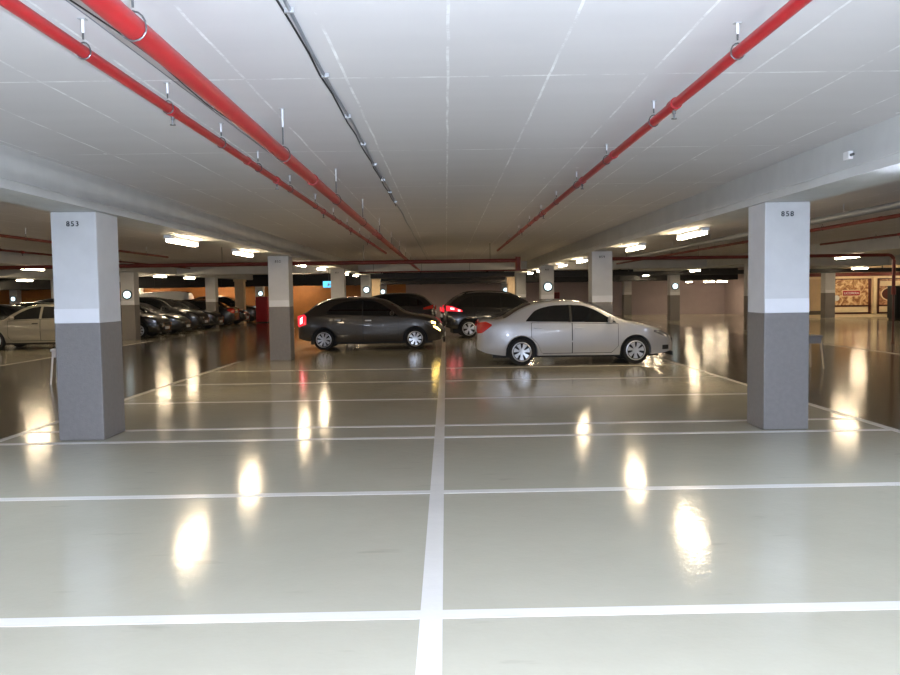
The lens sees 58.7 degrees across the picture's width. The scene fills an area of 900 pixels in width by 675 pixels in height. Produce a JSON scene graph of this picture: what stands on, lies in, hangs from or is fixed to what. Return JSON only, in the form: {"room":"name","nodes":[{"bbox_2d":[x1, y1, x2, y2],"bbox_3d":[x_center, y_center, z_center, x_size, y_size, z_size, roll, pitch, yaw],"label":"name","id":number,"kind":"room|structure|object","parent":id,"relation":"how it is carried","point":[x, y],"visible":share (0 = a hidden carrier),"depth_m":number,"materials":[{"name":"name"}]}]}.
{"room":"parking garage","nodes":[
{"label":"parking garage","id":0,"kind":"room"},
{"bbox_2d":[0,280,723,319],"bbox_3d":[-9.057,-2.583,52.042,54.400,3.000,0.300,-1,3,0],"label":"wall","id":1,"kind":"structure","parent":0,"point":[697,296],"depth_m":51.94,"materials":[{"name":"beige paint"}]},
{"bbox_2d":[554,292,559,298],"bbox_3d":[6.894,-2.725,51.869,0.400,0.400,0.190,-1,3,0],"label":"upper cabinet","id":2,"kind":"object","parent":1,"relation":"attached to","point":[556,294],"visible":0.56,"depth_m":51.78,"materials":[{"name":"red"}]},
{"bbox_2d":[0,313,899,674],"bbox_3d":[-3.075,0.611,20.050,66.600,0.203,64.600,-1,3,0],"label":"floor","id":3,"kind":"structure","parent":0,"point":[449,507],"depth_m":5.69,"materials":[{"name":"paint"}]},
{"bbox_2d":[0,304,24,319],"bbox_3d":[-18.143,-0.606,31.525,4.374,1.392,2.021,-1,3,0],"label":"parked car","id":4,"kind":"object","parent":3,"relation":"on","point":[6,310],"visible":0.21,"depth_m":30.84,"materials":[{"name":"grey paint"}]},
{"bbox_2d":[9,290,21,303],"bbox_3d":[-27.647,-2.117,50.933,0.504,2.530,0.505,-1,3,0],"label":"concrete column","id":5,"kind":"structure","parent":3,"relation":"on","point":[17,293],"depth_m":50.68,"materials":[{"name":"grey concrete"}]},
{"bbox_2d":[0,303,55,349],"bbox_3d":[-12.985,-0.385,25.654,4.090,1.455,2.122,-1,3,0],"label":"hatchback","id":6,"kind":"object","parent":3,"relation":"on","point":[34,324],"visible":0.52,"depth_m":24.83,"materials":[{"name":"paint"}]},
{"bbox_2d":[10,302,53,306],"bbox_3d":[-18.155,-0.770,33.919,4.090,1.455,2.122,-1,3,0],"label":"parked car","id":7,"kind":"object","parent":3,"relation":"on","point":[24,304],"visible":0.07,"depth_m":33.29,"materials":[{"name":"black paint"}]},
{"bbox_2d":[35,298,53,301],"bbox_3d":[-18.270,-0.995,36.510,4.490,1.620,2.143,-1,3,0],"label":"parked car","id":8,"kind":"object","parent":3,"relation":"on","point":[50,299],"visible":0.02,"depth_m":35.86,"materials":[{"name":"grey paint"}]},
{"bbox_2d":[50,280,53,297],"bbox_3d":[-19.796,-1.650,40.482,0.504,2.530,0.505,-1,3,0],"label":"concrete column","id":9,"kind":"structure","parent":3,"relation":"on","point":[52,288],"depth_m":40.19,"materials":[{"name":"grey concrete"}]},
{"bbox_2d":[50,348,56,384],"bbox_3d":[-7.186,0.527,14.916,0.436,0.662,0.436,-1,3,-12],"label":"plastic stool","id":10,"kind":"object","parent":3,"relation":"on","point":[53,350],"visible":0.31,"depth_m":14.70,"materials":[{"name":"white plastic"}]},
{"bbox_2d":[50,212,124,440],"bbox_3d":[-4.121,-0.133,9.134,0.504,2.530,0.599,-1,3,0],"label":"concrete column","id":11,"kind":"structure","parent":3,"relation":"on","point":[85,256],"depth_m":8.87,"materials":[{"name":"grey concrete"}]},
{"bbox_2d":[120,272,140,339],"bbox_3d":[-11.994,-1.181,30.031,0.504,2.530,0.505,-1,3,0],"label":"concrete column","id":12,"kind":"structure","parent":3,"relation":"on","point":[130,309],"depth_m":29.81,"materials":[{"name":"grey concrete"}]},
{"bbox_2d":[122,290,131,299],"bbox_3d":[-11.999,-1.590,29.732,0.370,0.370,0.045,-1,3,0],"label":"round sign","id":13,"kind":"object","parent":12,"relation":"attached to","point":[126,294],"visible":1,"depth_m":29.71,"materials":[{"name":"white"}]},
{"bbox_2d":[120,302,171,337],"bbox_3d":[-13.245,-0.717,31.693,4.090,1.455,2.122,-1,3,0],"label":"parked car","id":14,"kind":"object","parent":3,"relation":"on","point":[150,324],"visible":0.25,"depth_m":31.05,"materials":[{"name":"black paint"}]},
{"bbox_2d":[120,297,209,331],"bbox_3d":[-13.370,-1.067,36.531,4.490,1.620,2.143,-1,3,0],"label":"parked car","id":15,"kind":"object","parent":3,"relation":"on","point":[198,318],"visible":0.38,"depth_m":35.84,"materials":[{"name":"grey paint"}]},
{"bbox_2d":[139,302,191,334],"bbox_3d":[-13.356,-0.821,34.141,4.374,1.392,2.021,-1,3,0],"label":"parked car","id":16,"kind":"object","parent":3,"relation":"on","point":[179,322],"visible":0.28,"depth_m":33.64,"materials":[{"name":"grey paint"}]},
{"bbox_2d":[139,291,193,299],"bbox_3d":[-18.185,-1.862,49.182,4.740,1.940,2.209,-1,3,0],"label":"van","id":17,"kind":"object","parent":3,"relation":"on","point":[171,295],"visible":0.11,"depth_m":48.64,"materials":[{"name":"paint"}]},
{"bbox_2d":[171,300,223,329],"bbox_3d":[-13.181,-1.121,38.932,4.090,1.455,2.122,-1,3,0],"label":"parked car","id":18,"kind":"object","parent":3,"relation":"on","point":[216,318],"visible":0.24,"depth_m":38.47,"materials":[{"name":"black paint"}]},
{"bbox_2d":[205,277,218,327],"bbox_3d":[-12.047,-1.764,40.514,0.504,2.530,0.505,-1,3,0],"label":"concrete column","id":19,"kind":"structure","parent":3,"relation":"on","point":[211,284],"depth_m":40.26,"materials":[{"name":"grey concrete"}]},
{"bbox_2d":[189,300,239,325],"bbox_3d":[-13.396,-1.264,42.128,4.374,1.392,2.021,-1,3,0],"label":"parked car","id":20,"kind":"object","parent":3,"relation":"on","point":[231,314],"visible":0.22,"depth_m":41.48,"materials":[{"name":"grey paint"}]},
{"bbox_2d":[183,299,249,324],"bbox_3d":[-13.309,-1.430,44.523,4.090,1.455,2.122,-1,3,0],"label":"parked car","id":21,"kind":"object","parent":3,"relation":"on","point":[244,315],"visible":0.14,"depth_m":44.02,"materials":[{"name":"black paint"}]},
{"bbox_2d":[195,296,255,321],"bbox_3d":[-13.528,-1.715,48.212,4.490,1.620,2.143,-1,3,0],"label":"parked car","id":22,"kind":"object","parent":3,"relation":"on","point":[230,301],"visible":0.23,"depth_m":47.47,"materials":[{"name":"grey paint"}]},
{"bbox_2d":[233,279,245,323],"bbox_3d":[-12.075,-2.074,46.096,0.600,2.530,0.600,-1,3,0],"label":"pier","id":23,"kind":"object","parent":3,"relation":"on","point":[240,292],"visible":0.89,"depth_m":45.84,"materials":[{"name":"grey concrete"}]},
{"bbox_2d":[255,287,264,305],"bbox_3d":[-12.099,-2.346,50.998,0.504,2.530,0.505,-1,3,0],"label":"concrete column","id":24,"kind":"structure","parent":3,"relation":"on","point":[257,289],"depth_m":50.73,"materials":[{"name":"grey concrete"}]},
{"bbox_2d":[256,297,268,322],"bbox_3d":[-10.972,-1.630,46.918,0.700,1.520,0.620,-1,3,0],"label":"cabinet","id":25,"kind":"object","parent":3,"relation":"on","point":[262,303],"visible":0.91,"depth_m":46.62,"materials":[{"name":"red metal"}]},
{"bbox_2d":[268,256,294,360],"bbox_3d":[-4.128,-0.714,19.578,0.504,2.530,0.508,-1,3,0],"label":"concrete column","id":26,"kind":"structure","parent":3,"relation":"on","point":[280,274],"depth_m":19.34,"materials":[{"name":"grey concrete"}]},
{"bbox_2d":[330,269,345,298],"bbox_3d":[-4.180,-1.296,30.062,0.504,2.530,0.508,-1,3,0],"label":"concrete column","id":27,"kind":"structure","parent":3,"relation":"on","point":[338,276],"depth_m":29.78,"materials":[{"name":"grey"}]},
{"bbox_2d":[361,275,371,296],"bbox_3d":[-4.233,-1.879,40.547,0.504,2.530,0.505,-1,3,0],"label":"concrete column","id":28,"kind":"structure","parent":3,"relation":"on","point":[365,279],"depth_m":40.26,"materials":[{"name":"grey concrete"}]},
{"bbox_2d":[363,286,369,293],"bbox_3d":[-4.204,-2.398,40.242,0.370,0.370,0.045,-1,3,0],"label":"round sign","id":29,"kind":"object","parent":28,"relation":"attached to","point":[366,289],"visible":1,"depth_m":40.22,"materials":[{"name":"white"}]},
{"bbox_2d":[298,297,445,349],"bbox_3d":[-2.245,-0.449,23.450,4.220,1.510,2.095,-1,3,0],"label":"hatchback","id":30,"kind":"object","parent":3,"relation":"on","point":[330,323],"visible":1,"depth_m":22.65,"materials":[{"name":"paint"}]},
{"bbox_2d":[299,315,305,326],"bbox_3d":[-4.193,-0.474,22.739,0.240,0.364,0.196,-1,3,0],"label":"tail light","id":31,"kind":"object","parent":30,"relation":"attached to","point":[302,318],"depth_m":22.69,"materials":[{"name":"red plastic"}]},
{"bbox_2d":[371,279,380,295],"bbox_3d":[-4.261,-2.189,46.129,0.600,2.530,0.600,-1,3,0],"label":"pier","id":32,"kind":"object","parent":3,"relation":"on","point":[376,287],"visible":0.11,"depth_m":45.84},
{"bbox_2d":[381,285,386,293],"bbox_3d":[-4.285,-2.461,51.031,0.504,2.530,0.505,-1,3,0],"label":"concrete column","id":33,"kind":"structure","parent":3,"relation":"on","point":[382,286],"depth_m":50.74,"materials":[{"name":"grey concrete"}]},
{"bbox_2d":[372,293,436,316],"bbox_3d":[-2.804,-1.034,33.180,4.490,1.620,2.143,-1,3,0],"label":"parked car","id":34,"kind":"object","parent":3,"relation":"on","point":[413,302],"visible":0.34,"depth_m":32.43,"materials":[{"name":"grey paint"}]},
{"bbox_2d":[440,290,527,337],"bbox_3d":[1.917,-0.876,28.756,4.490,1.653,2.143,-1,3,-5],"label":"wagon","id":35,"kind":"object","parent":3,"relation":"on","point":[474,305],"visible":0.62,"depth_m":27.86,"materials":[{"name":"paint"}]},
{"bbox_2d":[446,306,462,311],"bbox_3d":[0.148,-1.001,27.809,0.560,0.220,0.183,-1,3,-5],"label":"tail light","id":36,"kind":"object","parent":35,"relation":"attached to","point":[448,308],"depth_m":27.78,"materials":[{"name":"red plastic"}]},
{"bbox_2d":[501,283,506,290],"bbox_3d":[3.529,-2.576,51.063,0.504,2.530,0.505,-1,3,0],"label":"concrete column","id":37,"kind":"structure","parent":3,"relation":"on","point":[503,285],"depth_m":50.78,"materials":[{"name":"grey concrete"}]},
{"bbox_2d":[506,276,514,293],"bbox_3d":[3.553,-2.304,46.162,0.600,2.530,0.600,-1,3,0],"label":"pier","id":38,"kind":"object","parent":3,"relation":"on","point":[510,280],"visible":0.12,"depth_m":45.87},
{"bbox_2d":[515,273,525,299],"bbox_3d":[3.581,-1.994,40.580,0.504,2.530,0.505,-1,3,0],"label":"concrete column","id":39,"kind":"structure","parent":3,"relation":"on","point":[520,278],"depth_m":40.30,"materials":[{"name":"grey concrete"}]},
{"bbox_2d":[539,266,553,300],"bbox_3d":[3.634,-1.411,30.095,0.504,2.530,0.508,-1,3,0],"label":"concrete column","id":40,"kind":"structure","parent":3,"relation":"on","point":[546,273],"depth_m":29.81,"materials":[{"name":"grey"}]},
{"bbox_2d":[543,282,552,291],"bbox_3d":[3.648,-1.891,29.793,0.370,0.370,0.045,-1,3,0],"label":"round sign","id":41,"kind":"object","parent":40,"relation":"attached to","point":[547,286],"visible":1,"depth_m":29.77,"materials":[{"name":"white plastic"}]},
{"bbox_2d":[475,300,672,364],"bbox_3d":[2.723,-0.155,17.933,4.310,1.392,2.021,-1,3,0],"label":"sedan","id":42,"kind":"object","parent":3,"relation":"on","point":[542,328],"visible":1,"depth_m":17.17,"materials":[{"name":"paint"}]},
{"bbox_2d":[477,322,491,332],"bbox_3d":[0.721,-0.212,17.286,0.404,0.258,0.097,2,4,37],"label":"tail light","id":43,"kind":"object","parent":42,"relation":"attached to","point":[482,327],"depth_m":17.24,"materials":[{"name":"red plastic"}]},
{"bbox_2d":[608,316,613,322],"bbox_3d":[3.417,-0.377,17.055,0.123,0.144,0.287,-1,3,0],"label":"mirror","id":44,"kind":"object","parent":42,"relation":"attached to","point":[610,318],"depth_m":16.97,"materials":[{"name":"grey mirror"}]},
{"bbox_2d":[588,251,612,313],"bbox_3d":[3.686,-0.829,19.611,0.504,2.530,0.508,-1,3,0],"label":"concrete column","id":45,"kind":"structure","parent":3,"relation":"on","point":[600,286],"depth_m":19.34,"materials":[{"name":"grey"}]},
{"bbox_2d":[622,281,631,314],"bbox_3d":[11.298,-2.691,51.096,0.504,2.530,0.505,-1,3,0],"label":"concrete column","id":46,"kind":"structure","parent":3,"relation":"on","point":[626,285],"depth_m":50.86,"materials":[{"name":"grey concrete"}]},
{"bbox_2d":[667,275,679,320],"bbox_3d":[11.350,-2.108,40.612,0.504,2.530,0.505,-1,3,0],"label":"concrete column","id":47,"kind":"structure","parent":3,"relation":"on","point":[673,296],"depth_m":40.39,"materials":[{"name":"grey concrete"}]},
{"bbox_2d":[671,282,678,289],"bbox_3d":[11.345,-2.587,40.309,0.370,0.370,0.045,-1,3,0],"label":"round sign","id":48,"kind":"object","parent":47,"relation":"attached to","point":[675,286],"visible":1,"depth_m":40.29,"materials":[{"name":"white plastic"}]},
{"bbox_2d":[744,263,747,330],"bbox_3d":[11.403,-1.526,30.129,0.504,2.530,0.505,-1,3,0],"label":"concrete column","id":49,"kind":"structure","parent":3,"relation":"on","point":[745,264],"depth_m":30.14,"materials":[{"name":"grey concrete"}]},
{"bbox_2d":[747,202,809,429],"bbox_3d":[3.739,-0.246,9.127,0.504,2.530,0.508,-1,3,0],"label":"concrete column","id":50,"kind":"structure","parent":3,"relation":"on","point":[778,232],"depth_m":8.90,"materials":[{"name":"grey"}]},
{"bbox_2d":[809,334,824,368],"bbox_3d":[7.019,0.279,15.675,0.436,0.662,0.436,-1,3,-12],"label":"plastic stool","id":51,"kind":"object","parent":3,"relation":"on","point":[813,339],"visible":0.47,"depth_m":15.52,"materials":[{"name":"grey"}]},
{"bbox_2d":[820,273,834,318],"bbox_3d":[19.200,-2.224,40.645,0.504,2.530,0.505,-1,3,0],"label":"concrete column","id":52,"kind":"structure","parent":3,"relation":"on","point":[827,279],"depth_m":40.42,"materials":[{"name":"grey concrete"}]},
{"bbox_2d":[887,286,899,319],"bbox_3d":[21.744,-1.664,38.113,1.450,1.620,0.725,-1,3,0],"label":"tall cabinet","id":53,"kind":"object","parent":3,"relation":"on","point":[897,295],"visible":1,"depth_m":37.84,"materials":[{"name":"black"}]},
{"bbox_2d":[0,0,899,275],"bbox_3d":[-3.121,-2.533,19.875,66.600,0.300,64.600,-1,3,0],"label":"ceiling","id":54,"kind":"structure","parent":0,"point":[473,114],"depth_m":5.79,"materials":[{"name":"paint"}]},
{"bbox_2d":[10,276,119,280],"bbox_3d":[-19.714,-1.959,19.824,0.570,0.380,64.000,-1,3,0],"label":"beam","id":55,"kind":"structure","parent":54,"relation":"attached to","point":[40,278],"depth_m":37.98,"materials":[{"name":"paint"}]},
{"bbox_2d":[16,279,32,280],"bbox_3d":[-20.050,-2.706,37.708,0.120,0.105,1.380,-1,3,0],"label":"tube light","id":56,"kind":"object","parent":55,"relation":"attached to","point":[16,279],"visible":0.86,"depth_m":37.62,"materials":[{"name":"white plastic"}]},
{"bbox_2d":[0,228,168,257],"bbox_3d":[-7.867,-1.631,10.186,0.072,0.288,24.600,-1,3,0],"label":"pipe","id":57,"kind":"object","parent":54,"relation":"hanging from","point":[25,238],"visible":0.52,"depth_m":15.41,"materials":[{"name":"red metal"}]},
{"bbox_2d":[0,243,189,268],"bbox_3d":[-10.608,-2.068,18.361,0.072,0.243,29.000,-1,3,0],"label":"pipe","id":58,"kind":"object","parent":54,"relation":"hanging from","point":[3,250],"visible":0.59,"depth_m":20.58,"materials":[{"name":"red metal"}]},
{"bbox_2d":[0,249,259,279],"bbox_3d":[-11.965,-2.073,19.856,0.570,0.380,64.000,-1,3,0],"label":"beam","id":59,"kind":"structure","parent":54,"relation":"attached to","point":[6,258],"depth_m":28.67,"materials":[{"name":"paint"}]},
{"bbox_2d":[21,269,44,270],"bbox_3d":[-12.229,-2.023,23.383,0.120,0.105,1.380,-1,3,0],"label":"tube light","id":60,"kind":"object","parent":59,"relation":"attached to","point":[21,269],"visible":0.38,"depth_m":23.53,"materials":[{"name":"white plastic"}]},
{"bbox_2d":[153,274,166,277],"bbox_3d":[-12.281,-2.605,33.867,0.120,0.105,1.380,-1,3,0],"label":"tube light","id":61,"kind":"object","parent":59,"relation":"attached to","point":[154,275],"visible":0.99,"depth_m":33.69,"materials":[{"name":"white"}]},
{"bbox_2d":[65,0,296,173],"bbox_3d":[-1.644,-1.569,5.163,0.077,0.022,12.502,-1,3,0],"label":"cable","id":62,"kind":"object","parent":54,"relation":"hanging from","point":[72,1],"visible":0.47,"depth_m":4.41,"materials":[{"name":"black plastic"}]},
{"bbox_2d":[0,144,382,274],"bbox_3d":[-4.151,-2.188,19.889,0.570,0.380,64.000,-1,3,0],"label":"beam","id":63,"kind":"structure","parent":54,"relation":"attached to","point":[26,179],"depth_m":9.48,"materials":[{"name":"paint"}]},
{"bbox_2d":[164,235,198,246],"bbox_3d":[-4.327,-1.556,12.932,0.120,0.105,1.380,-1,3,0],"label":"tube light","id":64,"kind":"object","parent":63,"relation":"attached to","point":[169,238],"visible":1,"depth_m":12.79,"materials":[{"name":"white plastic"}]},
{"bbox_2d":[231,249,253,256],"bbox_3d":[-4.347,-1.771,16.806,0.120,0.105,1.380,-1,3,0],"label":"tube light","id":65,"kind":"object","parent":63,"relation":"attached to","point":[235,251],"visible":1,"depth_m":16.66,"materials":[{"name":"white"}]},
{"bbox_2d":[316,266,325,270],"bbox_3d":[-4.399,-2.353,27.290,0.120,0.105,1.380,-1,3,0],"label":"tube light","id":66,"kind":"object","parent":63,"relation":"attached to","point":[317,267],"visible":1,"depth_m":27.08,"materials":[{"name":"white plastic"}]},
{"bbox_2d":[0,0,386,253],"bbox_3d":[-1.770,-1.754,10.410,0.074,0.244,25.000,-1,3,0],"label":"pipe","id":67,"kind":"object","parent":54,"relation":"hanging from","point":[16,7],"visible":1,"depth_m":4.40,"materials":[{"name":"red metal"}]},
{"bbox_2d":[80,0,419,270],"bbox_3d":[-1.237,-2.012,16.107,0.104,0.376,36.400,-1,3,0],"label":"pipe","id":68,"kind":"object","parent":54,"relation":"hanging from","point":[116,13],"visible":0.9,"depth_m":3.71,"materials":[{"name":"red metal"}]},
{"bbox_2d":[0,245,520,270],"bbox_3d":[-14.107,-1.936,21.456,32.025,0.750,0.150,-1,3,0],"label":"pipe","id":69,"kind":"object","parent":54,"relation":"hanging from","point":[517,260],"visible":0.86,"depth_m":21.46,"materials":[{"name":"red metal"}]},
{"bbox_2d":[323,269,330,287],"bbox_3d":[-4.665,-2.446,30.786,0.460,1.040,0.046,-1,3,0],"label":"exit sign","id":70,"kind":"object","parent":54,"relation":"hanging from","point":[326,284],"visible":0.69,"depth_m":30.79,"materials":[{"name":"blue plastic"}]},
{"bbox_2d":[276,0,427,259],"bbox_3d":[-0.810,-2.211,16.449,0.062,0.025,35.100,-1,3,0],"label":"conduit","id":71,"kind":"object","parent":54,"relation":"attached to","point":[287,10],"visible":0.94,"depth_m":4.88,"materials":[{"name":"grey metal"}]},
{"bbox_2d":[0,268,737,289],"bbox_3d":[-9.355,-3.468,48.486,53.400,0.750,0.960,-1,3,0],"label":"duct","id":72,"kind":"object","parent":54,"relation":"hanging from","point":[298,279],"visible":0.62,"depth_m":48.04,"materials":[{"name":"metal"}]},
{"bbox_2d":[370,271,514,278],"bbox_3d":[-0.352,-3.099,37.434,6.700,0.600,0.700,-1,3,0],"label":"duct","id":73,"kind":"object","parent":54,"relation":"hanging from","point":[465,274],"visible":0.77,"depth_m":37.09,"materials":[{"name":"grey metal"}]},
{"bbox_2d":[381,271,504,281],"bbox_3d":[-0.382,-3.402,43.427,6.700,0.660,0.700,-1,3,0],"label":"duct","id":74,"kind":"object","parent":54,"relation":"hanging from","point":[466,278],"visible":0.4,"depth_m":43.09,"materials":[{"name":"grey metal"}]},
{"bbox_2d":[359,263,526,272],"bbox_3d":[-0.283,-2.950,33.287,7.000,0.440,0.060,-1,3,0],"label":"pipe","id":75,"kind":"object","parent":54,"relation":"hanging from","point":[469,270],"visible":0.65,"depth_m":33.28,"materials":[{"name":"red metal"}]},
{"bbox_2d":[0,257,887,277],"bbox_3d":[-3.190,-3.030,34.770,66.000,0.380,0.600,-1,3,0],"label":"beam","id":76,"kind":"structure","parent":54,"relation":"attached to","point":[822,261],"depth_m":34.49,"materials":[{"name":"paint"}]},
{"bbox_2d":[497,0,811,251],"bbox_3d":[1.401,-1.794,10.223,0.076,0.235,24.600,-1,3,0],"label":"pipe","id":77,"kind":"object","parent":54,"relation":"hanging from","point":[791,7],"visible":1,"depth_m":4.59,"materials":[{"name":"red metal"}]},
{"bbox_2d":[504,115,899,272],"bbox_3d":[3.663,-2.303,19.922,0.570,0.380,64.000,-1,3,0],"label":"beam","id":78,"kind":"structure","parent":54,"relation":"attached to","point":[821,172],"depth_m":8.61,"materials":[{"name":"paint"}]},
{"bbox_2d":[576,258,587,262],"bbox_3d":[3.869,-2.260,23.450,0.120,0.105,1.380,-1,3,0],"label":"tube light","id":79,"kind":"object","parent":78,"relation":"attached to","point":[581,259],"visible":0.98,"depth_m":23.26,"materials":[{"name":"white plastic"}]},
{"bbox_2d":[626,243,645,251],"bbox_3d":[3.902,-1.892,16.841,0.120,0.105,1.380,-1,3,0],"label":"tube light","id":80,"kind":"object","parent":78,"relation":"attached to","point":[640,245],"visible":1,"depth_m":16.67,"materials":[{"name":"white plastic"}]},
{"bbox_2d":[676,227,708,239],"bbox_3d":[3.921,-1.677,12.967,0.120,0.105,1.380,-1,3,0],"label":"tube light","id":81,"kind":"object","parent":78,"relation":"attached to","point":[701,231],"visible":1,"depth_m":12.83,"materials":[{"name":"white plastic"}]},
{"bbox_2d":[843,151,854,160],"bbox_3d":[3.429,-1.564,6.871,0.040,0.070,0.140,-1,3,0],"label":"security camera","id":82,"kind":"object","parent":78,"relation":"attached to","point":[848,155],"visible":1,"depth_m":6.86,"materials":[{"name":"white plastic"}]},
{"bbox_2d":[535,266,899,276],"bbox_3d":[15.986,-3.446,39.425,23.600,0.580,0.350,-1,3,0],"label":"cable tray","id":83,"kind":"object","parent":54,"relation":"hanging from","point":[832,270],"visible":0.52,"depth_m":39.25,"materials":[{"name":"grey metal"}]},
{"bbox_2d":[612,246,895,342],"bbox_3d":[8.185,-1.224,22.207,8.390,2.900,0.120,-1,3,0],"label":"pipe","id":84,"kind":"object","parent":54,"relation":"hanging from","point":[893,288],"visible":0.87,"depth_m":22.12,"materials":[{"name":"brown"}]},
{"bbox_2d":[612,201,899,261],"bbox_3d":[6.257,-2.126,14.937,0.110,0.235,34.000,-1,3,0],"label":"duct","id":85,"kind":"object","parent":54,"relation":"hanging from","point":[893,205],"visible":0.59,"depth_m":13.45,"materials":[{"name":"grey metal"}]},
{"bbox_2d":[616,213,899,263],"bbox_3d":[6.955,-2.126,15.441,0.080,0.312,35.000,-1,3,0],"label":"pipe","id":86,"kind":"object","parent":54,"relation":"hanging from","point":[881,218],"visible":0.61,"depth_m":14.79,"materials":[{"name":"red metal"}]},
{"bbox_2d":[633,236,899,270],"bbox_3d":[11.432,-2.418,19.954,0.570,0.380,64.000,-1,3,0],"label":"beam","id":87,"kind":"structure","parent":54,"relation":"attached to","point":[892,243],"depth_m":22.81,"materials":[{"name":"paint"}]},
{"bbox_2d":[834,257,857,258],"bbox_3d":[11.668,-2.374,23.483,0.120,0.105,1.380,-1,3,0],"label":"tube light","id":88,"kind":"object","parent":87,"relation":"attached to","point":[834,257],"visible":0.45,"depth_m":23.65,"materials":[{"name":"white plastic"}]},
{"bbox_2d":[810,255,899,268],"bbox_3d":[19.281,-2.533,19.987,0.570,0.380,64.000,-1,3,0],"label":"beam","id":89,"kind":"structure","parent":54,"relation":"attached to","point":[897,257],"depth_m":37.25,"materials":[{"name":"paint"}]},
{"bbox_2d":[852,266,868,269],"bbox_3d":[19.416,-3.287,37.873,0.120,0.105,1.380,-1,3,0],"label":"tube light","id":90,"kind":"object","parent":89,"relation":"attached to","point":[866,267],"visible":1,"depth_m":37.74,"materials":[{"name":"white plastic"}]},
{"bbox_2d":[820,233,899,245],"bbox_3d":[10.117,-2.065,12.856,0.072,0.238,17.800,-1,3,0],"label":"pipe","id":91,"kind":"object","parent":54,"relation":"hanging from","point":[896,234],"visible":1,"depth_m":19.47,"materials":[{"name":"red metal"}]},
{"bbox_2d":[724,267,743,314],"bbox_3d":[18.015,-2.704,47.163,0.300,3.000,9.700,-1,3,0],"label":"wall","id":92,"kind":"structure","parent":0,"point":[733,289],"depth_m":50.12,"materials":[{"name":"beige paint"}]},
{"bbox_2d":[809,265,899,313],"bbox_3d":[23.839,-2.512,42.195,11.900,3.000,0.300,-1,3,0],"label":"wall","id":93,"kind":"structure","parent":0,"point":[814,284],"depth_m":42.03,"materials":[{"name":"paint"}]},
{"bbox_2d":[809,311,820,314],"bbox_3d":[19.017,-1.293,42.063,2.180,0.200,0.050,-1,3,0],"label":"trim","id":94,"kind":"structure","parent":93,"relation":"attached to","point":[810,312],"depth_m":42.05,"materials":[{"name":"brown"}]},
{"bbox_2d":[809,314,886,317],"bbox_3d":[23.869,-1.185,42.084,11.880,0.160,0.070,-1,3,0],"label":"baseboard","id":95,"kind":"structure","parent":93,"relation":"attached to","point":[836,315],"depth_m":42.03,"materials":[{"name":"brown wood"}]},
{"bbox_2d":[835,278,870,313],"bbox_3d":[21.095,-2.166,41.998,1.980,1.850,0.105,-1,3,0],"label":"framed poster","id":96,"kind":"object","parent":93,"relation":"attached to","point":[854,295],"visible":0.98,"depth_m":41.97,"materials":[{"name":"brown paper"}]},
{"bbox_2d":[835,279,867,304],"bbox_3d":[21.047,-2.371,41.994,1.790,1.340,0.050,-1,3,0],"label":"print","id":97,"kind":"object","parent":96,"relation":"attached to","point":[852,291],"depth_m":41.95},
{"bbox_2d":[809,272,899,276],"bbox_3d":[23.838,-3.346,41.974,11.880,0.190,0.050,-1,3,0],"label":"trim","id":98,"kind":"structure","parent":93,"relation":"attached to","point":[862,273],"depth_m":41.94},
{"bbox_2d":[809,276,899,278],"bbox_3d":[23.840,-3.186,41.977,11.880,0.130,0.060,-1,3,0],"label":"trim","id":99,"kind":"structure","parent":93,"relation":"attached to","point":[837,277],"depth_m":41.93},
{"bbox_2d":[872,278,876,313],"bbox_3d":[22.280,-2.168,41.996,0.150,1.860,0.120,-1,3,0],"label":"pilaster","id":100,"kind":"object","parent":93,"relation":"attached to","point":[874,290],"visible":1,"depth_m":41.94,"materials":[{"name":"beige wood"}]},
{"bbox_2d":[877,278,899,312],"bbox_3d":[23.675,-2.204,42.011,2.420,1.850,0.100,-1,3,0],"label":"framed poster","id":101,"kind":"object","parent":93,"relation":"attached to","point":[883,283],"visible":0.59,"depth_m":41.96,"materials":[{"name":"brown paper"}]},
{"bbox_2d":[879,279,899,304],"bbox_3d":[23.627,-2.409,42.005,2.230,1.340,0.050,-1,3,0],"label":"print","id":102,"kind":"object","parent":101,"relation":"attached to","point":[883,283],"depth_m":41.96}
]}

